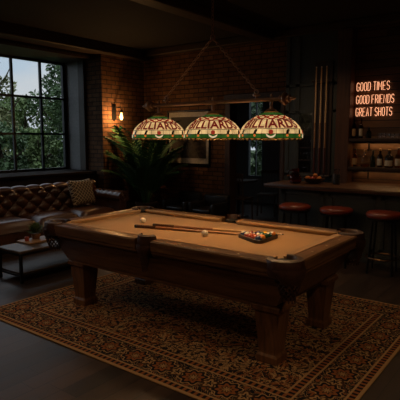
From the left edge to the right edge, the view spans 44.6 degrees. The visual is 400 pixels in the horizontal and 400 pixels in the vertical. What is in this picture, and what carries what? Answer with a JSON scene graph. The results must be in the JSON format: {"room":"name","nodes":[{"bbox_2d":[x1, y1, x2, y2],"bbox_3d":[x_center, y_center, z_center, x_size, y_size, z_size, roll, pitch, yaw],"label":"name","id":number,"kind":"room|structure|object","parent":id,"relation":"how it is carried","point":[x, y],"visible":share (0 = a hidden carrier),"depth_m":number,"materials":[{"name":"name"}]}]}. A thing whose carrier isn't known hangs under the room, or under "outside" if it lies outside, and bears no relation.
{"room":"games hall","nodes":[
{"label":"games hall","id":0,"kind":"room"},
{"bbox_2d":[0,38,94,56],"bbox_3d":[-4.782,-2.452,6.392,1.130,0.230,7.810,5,9,37],"label":"wall","id":1,"kind":"structure","parent":0,"point":[1,39],"depth_m":8.30,"materials":[{"name":"black paint"}]},
{"bbox_2d":[0,41,93,172],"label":"window","id":2,"kind":"structure","parent":1,"relation":"in","point":[12,95],"depth_m":9.43,"materials":[{"name":"black metal"}]},
{"bbox_2d":[0,21,148,60],"bbox_3d":[-3.852,-2.474,6.401,0.340,0.190,8.950,5,9,37],"label":"trim","id":3,"kind":"structure","parent":1,"relation":"attached to","point":[10,31],"depth_m":8.24,"materials":[{"name":"brown wood"}]},
{"bbox_2d":[0,173,97,187],"bbox_3d":[-4.782,0.296,6.739,1.130,0.930,7.810,5,9,37],"label":"wall","id":4,"kind":"structure","parent":0,"point":[21,182],"depth_m":8.53,"materials":[{"name":"black paint"}]},
{"bbox_2d":[0,169,96,180],"bbox_3d":[-4.179,-0.273,7.313,1.020,0.055,5.960,5,9,37],"label":"window sill","id":5,"kind":"structure","parent":4,"relation":"on","point":[64,172],"depth_m":8.66,"materials":[{"name":"paint"}]},
{"bbox_2d":[85,54,104,188],"bbox_3d":[-2.011,-1.258,9.385,0.450,3.350,0.030,5,9,37],"label":"wall pier","id":6,"kind":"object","parent":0,"point":[93,68],"visible":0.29,"depth_m":9.32,"materials":[{"name":"brick"}]},
{"bbox_2d":[102,54,144,208],"bbox_3d":[-1.543,-1.315,9.836,0.250,3.350,1.320,5,9,37],"label":"wall","id":7,"kind":"structure","parent":0,"point":[123,78],"depth_m":9.58,"materials":[{"name":"brick"}]},
{"bbox_2d":[112,104,124,121],"bbox_3d":[-1.559,-1.673,9.346,0.257,0.337,0.117,5,9,37],"label":"wall sconce","id":8,"kind":"object","parent":7,"relation":"attached to","point":[114,107],"visible":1,"depth_m":9.37,"materials":[{"name":"black metal"}]},
{"bbox_2d":[0,201,399,399],"bbox_3d":[0.231,0.876,6.335,10.000,0.120,13.500,5,9,37],"label":"floor","id":9,"kind":"structure","parent":0,"point":[32,366],"depth_m":3.56,"materials":[{"name":"brown wood"}]},
{"bbox_2d":[0,240,69,283],"bbox_3d":[-1.848,0.683,5.929,0.460,0.365,1.050,5,9,37],"label":"coffee table","id":10,"kind":"object","parent":9,"relation":"on","point":[21,270],"visible":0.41,"depth_m":5.64,"materials":[{"name":"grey wood"}]},
{"bbox_2d":[2,254,68,274],"bbox_3d":[-1.848,0.767,5.940,0.400,0.025,0.990,5,9,37],"label":"shelf","id":11,"kind":"object","parent":10,"relation":"attached to","point":[58,261],"depth_m":5.77,"materials":[{"name":"grey wood"}]},
{"bbox_2d":[17,236,54,244],"bbox_3d":[-1.987,0.487,5.928,0.260,0.022,0.380,5,9,37],"label":"serving board","id":12,"kind":"object","parent":10,"relation":"on","point":[41,239],"visible":0.76,"depth_m":5.85,"materials":[{"name":"brown wood"}]},
{"bbox_2d":[27,221,42,238],"bbox_3d":[-1.996,0.362,5.955,0.268,0.218,0.296,5,9,37],"label":"potted plant","id":13,"kind":"object","parent":12,"relation":"on","point":[35,228],"visible":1,"depth_m":5.92,"materials":[{"name":"green plant"}]},
{"bbox_2d":[0,179,128,245],"bbox_3d":[-2.687,0.245,7.403,0.932,0.863,3.564,5,9,37],"label":"sofa","id":14,"kind":"object","parent":9,"relation":"on","point":[20,206],"visible":0.69,"depth_m":7.77,"materials":[{"name":"leather"}]},
{"bbox_2d":[0,216,35,234],"bbox_3d":[-2.833,0.347,7.039,0.670,0.157,0.767,5,9,37],"label":"seat cushion","id":15,"kind":"object","parent":14,"relation":"on","point":[9,225],"depth_m":6.90,"materials":[{"name":"leather"}]},
{"bbox_2d":[21,210,78,226],"bbox_3d":[-2.365,0.270,7.652,0.670,0.157,0.767,5,9,37],"label":"seat cushion","id":16,"kind":"object","parent":14,"relation":"on","point":[42,216],"depth_m":7.53,"materials":[{"name":"leather"}]},
{"bbox_2d":[67,178,95,206],"bbox_3d":[-2.031,-0.132,8.373,0.261,0.445,0.547,4,8,27],"label":"throw pillow","id":17,"kind":"object","parent":14,"relation":"on","point":[81,191],"visible":1,"depth_m":8.24,"materials":[{"name":"fabric"}]},
{"bbox_2d":[62,205,114,216],"bbox_3d":[-1.898,0.192,8.265,0.670,0.157,0.767,5,9,37],"label":"seat cushion","id":18,"kind":"object","parent":14,"relation":"on","point":[86,210],"depth_m":8.14,"materials":[{"name":"leather"}]},
{"bbox_2d":[100,121,187,207],"bbox_3d":[-1.013,-0.507,9.149,1.499,1.919,1.493,5,9,37],"label":"potted palm","id":19,"kind":"object","parent":9,"relation":"on","point":[151,173],"visible":0.93,"depth_m":9.05,"materials":[{"name":"plant"}]},
{"bbox_2d":[135,200,156,207],"bbox_3d":[-1.035,0.230,9.379,0.420,0.400,0.420,5,9,37],"label":"pot","id":20,"kind":"object","parent":9,"relation":"on","point":[151,203],"depth_m":9.26,"materials":[{"name":"ceramic"}]},
{"bbox_2d":[162,191,202,211],"bbox_3d":[-0.322,0.153,9.267,0.580,0.580,0.580,5,9,37],"label":"armchair","id":21,"kind":"object","parent":9,"relation":"on","point":[180,203],"visible":0.49,"depth_m":9.24,"materials":[{"name":"black leather"}]},
{"bbox_2d":[166,203,182,211],"bbox_3d":[-0.361,0.139,9.213,0.400,0.098,0.450,5,9,37],"label":"seat cushion","id":22,"kind":"object","parent":21,"relation":"on","point":[169,206],"depth_m":9.09,"materials":[{"name":"black leather"}]},
{"bbox_2d":[0,273,399,399],"bbox_3d":[0.050,1.040,4.509,3.320,0.012,2.500,5,9,37],"label":"area rug","id":23,"kind":"object","parent":9,"relation":"on","point":[196,345],"visible":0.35,"depth_m":3.88,"materials":[{"name":"brown carpet"}]},
{"bbox_2d":[43,206,365,365],"bbox_3d":[-0.046,0.622,4.429,2.677,0.836,1.441,5,9,37],"label":"pool table","id":24,"kind":"object","parent":23,"relation":"on","point":[269,276],"visible":0.88,"depth_m":3.91,"materials":[{"name":"brown wood"}]},
{"bbox_2d":[67,209,140,223],"bbox_3d":[-0.962,0.175,5.070,0.062,0.036,0.992,5,9,37],"label":"cushion","id":25,"kind":"object","parent":24,"relation":"on","point":[92,219],"depth_m":5.04,"materials":[{"name":"beige fabric"}]},
{"bbox_2d":[67,222,145,234],"bbox_3d":[-0.848,0.269,4.325,1.020,0.036,0.062,5,9,37],"label":"cushion","id":26,"kind":"object","parent":24,"relation":"on","point":[132,233],"depth_m":4.31,"materials":[{"name":"beige fabric"}]},
{"bbox_2d":[145,209,221,221],"bbox_3d":[-0.208,0.163,5.164,1.020,0.036,0.062,5,9,37],"label":"cushion","id":27,"kind":"object","parent":24,"relation":"on","point":[147,211],"depth_m":5.11,"materials":[{"name":"beige fabric"}]},
{"bbox_2d":[134,224,238,234],"bbox_3d":[-0.006,0.277,4.328,1.300,0.030,0.030,3,8,21],"label":"stick","id":28,"kind":"object","parent":24,"relation":"on","point":[135,225],"visible":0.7,"depth_m":4.40,"materials":[{"name":"brown wood"}]},
{"bbox_2d":[201,230,207,236],"bbox_3d":[0.041,0.281,4.143,0.058,0.058,0.058,5,9,37],"label":"ball","id":29,"kind":"object","parent":24,"relation":"on","point":[204,233],"visible":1,"depth_m":4.12,"materials":[{"name":"plastic"}]},
{"bbox_2d":[152,223,283,234],"bbox_3d":[0.137,0.266,4.408,1.240,0.030,0.030,3,8,20],"label":"pool cue","id":30,"kind":"object","parent":24,"relation":"on","point":[153,224],"visible":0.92,"depth_m":4.46,"materials":[{"name":"brown wood"}]},
{"bbox_2d":[162,238,277,258],"bbox_3d":[0.116,0.360,3.603,1.020,0.036,0.062,5,9,37],"label":"cushion","id":31,"kind":"object","parent":24,"relation":"on","point":[169,239],"depth_m":3.56,"materials":[{"name":"beige fabric"}]},
{"bbox_2d":[238,233,277,243],"bbox_3d":[0.456,0.307,4.052,0.301,0.031,0.330,5,9,37],"label":"rack","id":32,"kind":"object","parent":24,"relation":"on","point":[241,236],"visible":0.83,"depth_m":3.95,"materials":[{"name":"black plastic"}]},
{"bbox_2d":[235,220,337,235],"bbox_3d":[0.755,0.254,4.441,1.020,0.036,0.062,5,9,37],"label":"cushion","id":33,"kind":"object","parent":24,"relation":"on","point":[270,226],"depth_m":4.41,"materials":[{"name":"beige fabric"}]},
{"bbox_2d":[283,233,340,257],"bbox_3d":[0.869,0.348,3.696,0.062,0.036,0.992,5,9,37],"label":"cushion","id":34,"kind":"object","parent":24,"relation":"on","point":[288,255],"depth_m":3.63,"materials":[{"name":"beige fabric"}]},
{"bbox_2d":[188,193,229,215],"bbox_3d":[0.181,0.201,8.890,0.580,0.580,0.580,5,9,37],"label":"armchair","id":35,"kind":"object","parent":9,"relation":"on","point":[212,204],"visible":0.8,"depth_m":8.84,"materials":[{"name":"black leather"}]},
{"bbox_2d":[192,206,210,214],"bbox_3d":[0.141,0.186,8.836,0.400,0.098,0.450,5,9,37],"label":"seat cushion","id":36,"kind":"object","parent":35,"relation":"on","point":[195,209],"depth_m":8.71,"materials":[{"name":"black leather"}]},
{"bbox_2d":[236,174,253,219],"bbox_3d":[0.775,-0.062,9.532,0.400,0.940,0.435,5,9,37],"label":"chair","id":37,"kind":"object","parent":9,"relation":"on","point":[239,176],"visible":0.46,"depth_m":9.33,"materials":[{"name":"brown wood"}]},
{"bbox_2d":[236,179,257,216],"bbox_3d":[0.796,-0.044,10.147,0.600,0.750,0.600,5,9,37],"label":"pub table","id":38,"kind":"object","parent":9,"relation":"on","point":[237,180],"visible":0.45,"depth_m":10.09,"materials":[{"name":"brown wood"}]},
{"bbox_2d":[257,170,278,216],"bbox_3d":[1.432,-0.151,10.239,0.400,0.940,0.435,3,8,20],"label":"chair","id":39,"kind":"object","parent":9,"relation":"on","point":[267,172],"visible":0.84,"depth_m":10.34,"materials":[{"name":"brown wood"}]},
{"bbox_2d":[279,202,310,225],"bbox_3d":[1.262,0.415,6.514,0.416,0.751,0.416,5,9,37],"label":"bar stool","id":40,"kind":"object","parent":9,"relation":"on","point":[290,207],"visible":0.5,"depth_m":6.34,"materials":[{"name":"red leather"}]},
{"bbox_2d":[264,180,399,266],"bbox_3d":[2.563,0.353,6.103,3.680,0.975,0.650,5,9,37],"label":"bar counter","id":41,"kind":"object","parent":9,"relation":"on","point":[362,199],"depth_m":6.39,"materials":[{"name":"brown wood"}]},
{"bbox_2d":[287,168,301,183],"bbox_3d":[1.343,-0.338,6.863,0.180,0.205,0.180,-1,7,-8],"label":"glass jug","id":42,"kind":"object","parent":41,"relation":"on","point":[295,177],"visible":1,"depth_m":6.81,"materials":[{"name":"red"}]},
{"bbox_2d":[303,177,324,183],"bbox_3d":[1.603,-0.272,6.850,0.304,0.077,0.304,5,9,37],"label":"fruit bowl","id":43,"kind":"object","parent":41,"relation":"on","point":[311,181],"visible":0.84,"depth_m":6.75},
{"bbox_2d":[264,180,399,195],"bbox_3d":[2.563,-0.103,6.045,3.680,0.055,0.650,5,9,37],"label":"countertop","id":44,"kind":"structure","parent":41,"relation":"on","point":[323,186],"depth_m":6.42,"materials":[{"name":"brown wood"}]},
{"bbox_2d":[332,174,339,184],"bbox_3d":[1.879,-0.286,6.714,0.100,0.140,0.100,5,9,37],"label":"canister","id":45,"kind":"object","parent":41,"relation":"on","point":[336,177],"visible":1,"depth_m":6.67,"materials":[{"name":"grey metal"}]},
{"bbox_2d":[319,206,352,268],"bbox_3d":[1.718,0.457,6.184,0.416,0.751,0.416,3,8,20],"label":"bar stool","id":46,"kind":"object","parent":9,"relation":"on","point":[328,211],"visible":0.58,"depth_m":6.02,"materials":[{"name":"red leather"}]},
{"bbox_2d":[344,182,399,186],"bbox_3d":[3.425,0.308,6.620,2.930,0.935,0.380,5,9,37],"label":"bar cabinet","id":47,"kind":"object","parent":9,"relation":"on","point":[361,183],"visible":0.13,"depth_m":7.12,"materials":[{"name":"wood"}]},
{"bbox_2d":[365,210,399,276],"bbox_3d":[2.189,0.502,5.831,0.416,0.751,0.416,4,8,31],"label":"bar stool","id":48,"kind":"object","parent":9,"relation":"on","point":[391,216],"visible":1,"depth_m":5.74,"materials":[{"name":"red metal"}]},
{"bbox_2d":[0,0,399,49],"bbox_3d":[0.231,-2.567,5.900,10.000,0.120,13.500,5,9,37],"label":"ceiling","id":49,"kind":"structure","parent":0,"point":[127,23],"depth_m":7.04,"materials":[{"name":"paint"}]},
{"bbox_2d":[130,0,273,40],"bbox_3d":[-1.530,-2.260,4.551,0.250,0.150,8.780,5,9,37],"label":"trim","id":50,"kind":"structure","parent":49,"relation":"attached to","point":[189,9],"depth_m":6.65,"materials":[{"name":"brown wood"}]},
{"bbox_2d":[132,0,302,140],"bbox_3d":[0.087,-1.386,4.073,1.670,1.764,0.497,5,9,37],"label":"light","id":51,"kind":"object","parent":49,"relation":"hanging from","point":[270,124],"visible":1,"depth_m":3.97,"materials":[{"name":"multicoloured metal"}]},
{"bbox_2d":[236,101,280,203],"bbox_3d":[3.612,-1.411,10.596,9.650,3.350,0.180,5,9,37],"label":"wall","id":52,"kind":"structure","parent":0,"point":[271,161],"depth_m":12.24,"materials":[{"name":"paint"}]},
{"bbox_2d":[247,102,263,177],"bbox_3d":[1.414,-1.558,12.201,0.480,2.000,0.100,5,9,37],"label":"window","id":53,"kind":"structure","parent":52,"relation":"in","point":[249,103],"depth_m":12.26,"materials":[{"name":"black metal"}]},
{"bbox_2d":[144,24,399,208],"bbox_3d":[2.231,-1.047,7.714,8.750,3.350,0.180,5,9,37],"label":"wall","id":54,"kind":"structure","parent":0,"point":[212,74],"depth_m":8.48,"materials":[{"name":"brick"}]},
{"bbox_2d":[167,109,210,165],"bbox_3d":[-0.231,-1.204,9.434,1.060,1.060,0.035,5,9,37],"label":"framed picture","id":55,"kind":"object","parent":54,"relation":"attached to","point":[199,152],"visible":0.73,"depth_m":9.41,"materials":[{"name":"black paper"}]},
{"bbox_2d":[171,116,205,158],"bbox_3d":[-0.228,-1.209,9.438,0.860,0.790,0.005,5,9,37],"label":"print","id":56,"kind":"object","parent":55,"relation":"attached to","point":[195,149],"depth_m":9.43},
{"bbox_2d":[224,91,285,222],"bbox_3d":[1.012,-0.684,8.676,1.290,2.390,0.240,5,9,37],"label":"door frame","id":57,"kind":"structure","parent":54,"relation":"in","point":[230,108],"depth_m":8.89,"materials":[{"name":"brown wood"}]},
{"bbox_2d":[144,12,399,57],"bbox_3d":[2.193,-2.620,7.323,8.180,0.130,0.170,5,9,37],"label":"trim","id":58,"kind":"structure","parent":54,"relation":"attached to","point":[392,18],"depth_m":7.80,"materials":[{"name":"brown wood"}]},
{"bbox_2d":[334,27,357,183],"bbox_3d":[2.214,-0.953,7.486,0.230,3.220,0.219,5,9,37],"label":"trim","id":59,"kind":"structure","parent":54,"relation":"attached to","point":[347,45],"depth_m":7.34,"materials":[{"name":"brown wood"}]},
{"bbox_2d":[348,166,399,177],"bbox_3d":[3.452,-0.318,6.610,2.870,0.180,0.240,5,9,37],"label":"wall shelf","id":60,"kind":"object","parent":54,"relation":"attached to","point":[367,169],"visible":0.92,"depth_m":7.15,"materials":[{"name":"brown wood"}]},
{"bbox_2d":[352,148,357,166],"bbox_3d":[2.355,-0.647,7.404,0.080,0.273,0.081,4,8,29],"label":"liquor bottle","id":61,"kind":"object","parent":60,"relation":"on","point":[355,156],"visible":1,"depth_m":7.38,"materials":[{"name":"orange glass"}]},
{"bbox_2d":[361,150,368,166],"bbox_3d":[2.479,-0.627,7.312,0.118,0.257,0.118,7,10,44],"label":"liquor bottle","id":62,"kind":"object","parent":60,"relation":"on","point":[365,158],"visible":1,"depth_m":7.27,"materials":[{"name":"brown glass"}]},
{"bbox_2d":[370,150,375,166],"bbox_3d":[2.579,-0.616,7.263,0.072,0.247,0.072,3,8,20],"label":"liquor bottle","id":63,"kind":"object","parent":60,"relation":"on","point":[373,158],"visible":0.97,"depth_m":7.24,"materials":[{"name":"green glass"}]},
{"bbox_2d":[377,149,382,166],"bbox_3d":[2.654,-0.619,7.179,0.081,0.273,0.080,-6,9,-39],"label":"liquor bottle","id":64,"kind":"object","parent":60,"relation":"on","point":[380,156],"visible":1,"depth_m":7.15,"materials":[{"name":"brown glass"}]},
{"bbox_2d":[384,149,393,167],"bbox_3d":[2.758,-0.606,7.102,0.122,0.268,0.124,6,9,40],"label":"liquor bottle","id":65,"kind":"object","parent":60,"relation":"on","point":[389,160],"visible":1,"depth_m":7.06,"materials":[{"name":"brown glass"}]},
{"bbox_2d":[395,148,399,167],"bbox_3d":[2.858,-0.606,7.026,0.084,0.286,0.085,4,8,28],"label":"liquor bottle","id":66,"kind":"object","parent":60,"relation":"on","point":[397,157],"visible":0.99,"depth_m":7.00,"materials":[{"name":"brown glass"}]},
{"bbox_2d":[349,138,399,149],"bbox_3d":[3.452,-0.740,6.557,2.870,0.180,0.240,5,9,37],"label":"wall shelf","id":67,"kind":"object","parent":54,"relation":"attached to","point":[368,140],"visible":1,"depth_m":7.10,"materials":[{"name":"brown wood"}]},
{"bbox_2d":[352,118,355,137],"bbox_3d":[2.331,-1.087,7.366,0.062,0.305,0.063,5,9,34],"label":"liquor bottle","id":68,"kind":"object","parent":67,"relation":"on","point":[354,119],"visible":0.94,"depth_m":7.35,"materials":[{"name":"brown glass"}]},
{"bbox_2d":[359,118,362,137],"bbox_3d":[2.415,-1.079,7.303,0.062,0.305,0.063,5,9,36],"label":"liquor bottle","id":69,"kind":"object","parent":67,"relation":"on","point":[361,119],"visible":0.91,"depth_m":7.28,"materials":[{"name":"brown glass"}]},
{"bbox_2d":[366,127,371,137],"bbox_3d":[2.511,-1.000,7.241,0.074,0.164,0.074,3,8,24],"label":"liquor bottle","id":70,"kind":"object","parent":67,"relation":"on","point":[368,134],"visible":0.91,"depth_m":7.22,"materials":[{"name":"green glass"}]},
{"bbox_2d":[356,81,393,115],"bbox_3d":[2.601,-1.502,7.239,0.556,0.503,0.034,5,9,37],"label":"sign","id":71,"kind":"object","parent":54,"relation":"attached to","point":[378,84],"visible":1,"depth_m":7.22,"materials":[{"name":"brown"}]},
{"bbox_2d":[284,30,338,182],"bbox_3d":[1.796,-0.997,7.833,0.880,3.220,0.164,5,9,37],"label":"panelling","id":72,"kind":"object","parent":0,"point":[303,51],"visible":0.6,"depth_m":7.74,"materials":[{"name":"black wood"}]},
{"bbox_2d":[295,111,313,173],"bbox_3d":[1.714,-0.932,7.883,0.280,1.000,0.140,5,9,37],"label":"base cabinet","id":73,"kind":"object","parent":72,"relation":"on","point":[299,147],"visible":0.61,"depth_m":7.84,"materials":[{"name":"black wood"}]},
{"bbox_2d":[308,60,333,177],"bbox_3d":[1.885,-1.246,7.570,0.340,1.780,0.095,5,9,37],"label":"cue rack","id":74,"kind":"object","parent":72,"relation":"attached to","point":[330,80],"visible":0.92,"depth_m":7.58,"materials":[{"name":"brown wood"}]},
{"bbox_2d":[312,66,316,173],"bbox_3d":[1.791,-1.229,7.589,0.030,1.670,0.030,5,9,37],"label":"pool cue","id":75,"kind":"object","parent":74,"relation":"on","point":[316,66],"visible":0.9,"depth_m":7.59,"materials":[{"name":"brown wood"}]},
{"bbox_2d":[308,174,330,177],"bbox_3d":[1.881,-0.379,7.675,0.340,0.035,0.083,5,9,37],"label":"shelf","id":76,"kind":"object","parent":74,"relation":"attached to","point":[310,175],"depth_m":7.62,"materials":[{"name":"brown wood"}]},
{"bbox_2d":[318,66,321,174],"bbox_3d":[1.859,-1.223,7.538,0.030,1.670,0.030,5,9,37],"label":"pool cue","id":77,"kind":"object","parent":74,"relation":"on","point":[321,66],"visible":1,"depth_m":7.54,"materials":[{"name":"brown wood"}]},
{"bbox_2d":[323,65,327,174],"bbox_3d":[1.927,-1.216,7.487,0.030,1.670,0.030,5,9,37],"label":"pool cue","id":78,"kind":"object","parent":74,"relation":"on","point":[327,65],"visible":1,"depth_m":7.49,"materials":[{"name":"brown wood"}]},
{"label":"outside","id":79,"kind":"structure","parent":0,"visible":0},
{"bbox_2d":[10,150,254,166],"bbox_3d":[-5.981,-0.865,21.399,90.000,0.160,100.000,5,9,37],"label":"ground","id":80,"kind":"structure","parent":79,"point":[252,151],"depth_m":42.75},
{"bbox_2d":[0,70,25,155],"bbox_3d":[-6.863,-2.558,15.879,2.220,4.598,2.185,5,9,37],"label":"tree","id":81,"kind":"object","parent":80,"relation":"on","point":[4,112],"visible":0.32,"depth_m":15.51,"materials":[{"name":"green plant"}]},
{"bbox_2d":[0,120,29,169],"bbox_3d":[-5.277,-0.953,12.897,1.580,2.259,1.750,-6,9,-37],"label":"tree","id":82,"kind":"object","parent":80,"relation":"on","point":[6,162],"visible":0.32,"depth_m":12.79,"materials":[{"name":"green plant"}]},
{"bbox_2d":[0,92,61,168],"bbox_3d":[-7.249,-2.551,20.351,3.509,3.848,3.525,5,9,37],"label":"tree","id":83,"kind":"object","parent":80,"relation":"on","point":[21,108],"visible":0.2,"depth_m":20.01,"materials":[{"name":"green plant"}]},
{"bbox_2d":[11,127,62,168],"bbox_3d":[-5.289,-1.295,16.000,1.630,2.222,1.249,-1,7,-12],"label":"tree","id":84,"kind":"object","parent":80,"relation":"on","point":[34,144],"visible":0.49,"depth_m":15.77,"materials":[{"name":"green plant"}]},
{"bbox_2d":[26,64,63,166],"bbox_3d":[-4.867,-2.922,18.145,2.850,4.753,2.907,5,9,37],"label":"tree","id":85,"kind":"object","parent":80,"relation":"on","point":[55,89],"visible":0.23,"depth_m":17.64,"materials":[{"name":"green plant"}]},
{"bbox_2d":[58,131,62,154],"bbox_3d":[-3.353,-1.390,15.340,1.920,2.639,1.599,1,7,5],"label":"tree","id":86,"kind":"object","parent":80,"relation":"on","point":[61,148],"visible":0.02,"depth_m":14.92,"materials":[{"name":"green plant"}]},
{"bbox_2d":[251,102,262,175],"bbox_3d":[2.690,-2.183,15.247,3.235,4.420,3.200,-1,7,-5],"label":"tree","id":87,"kind":"object","parent":80,"relation":"on","point":[253,104],"visible":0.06,"depth_m":14.72,"materials":[{"name":"green plant"}]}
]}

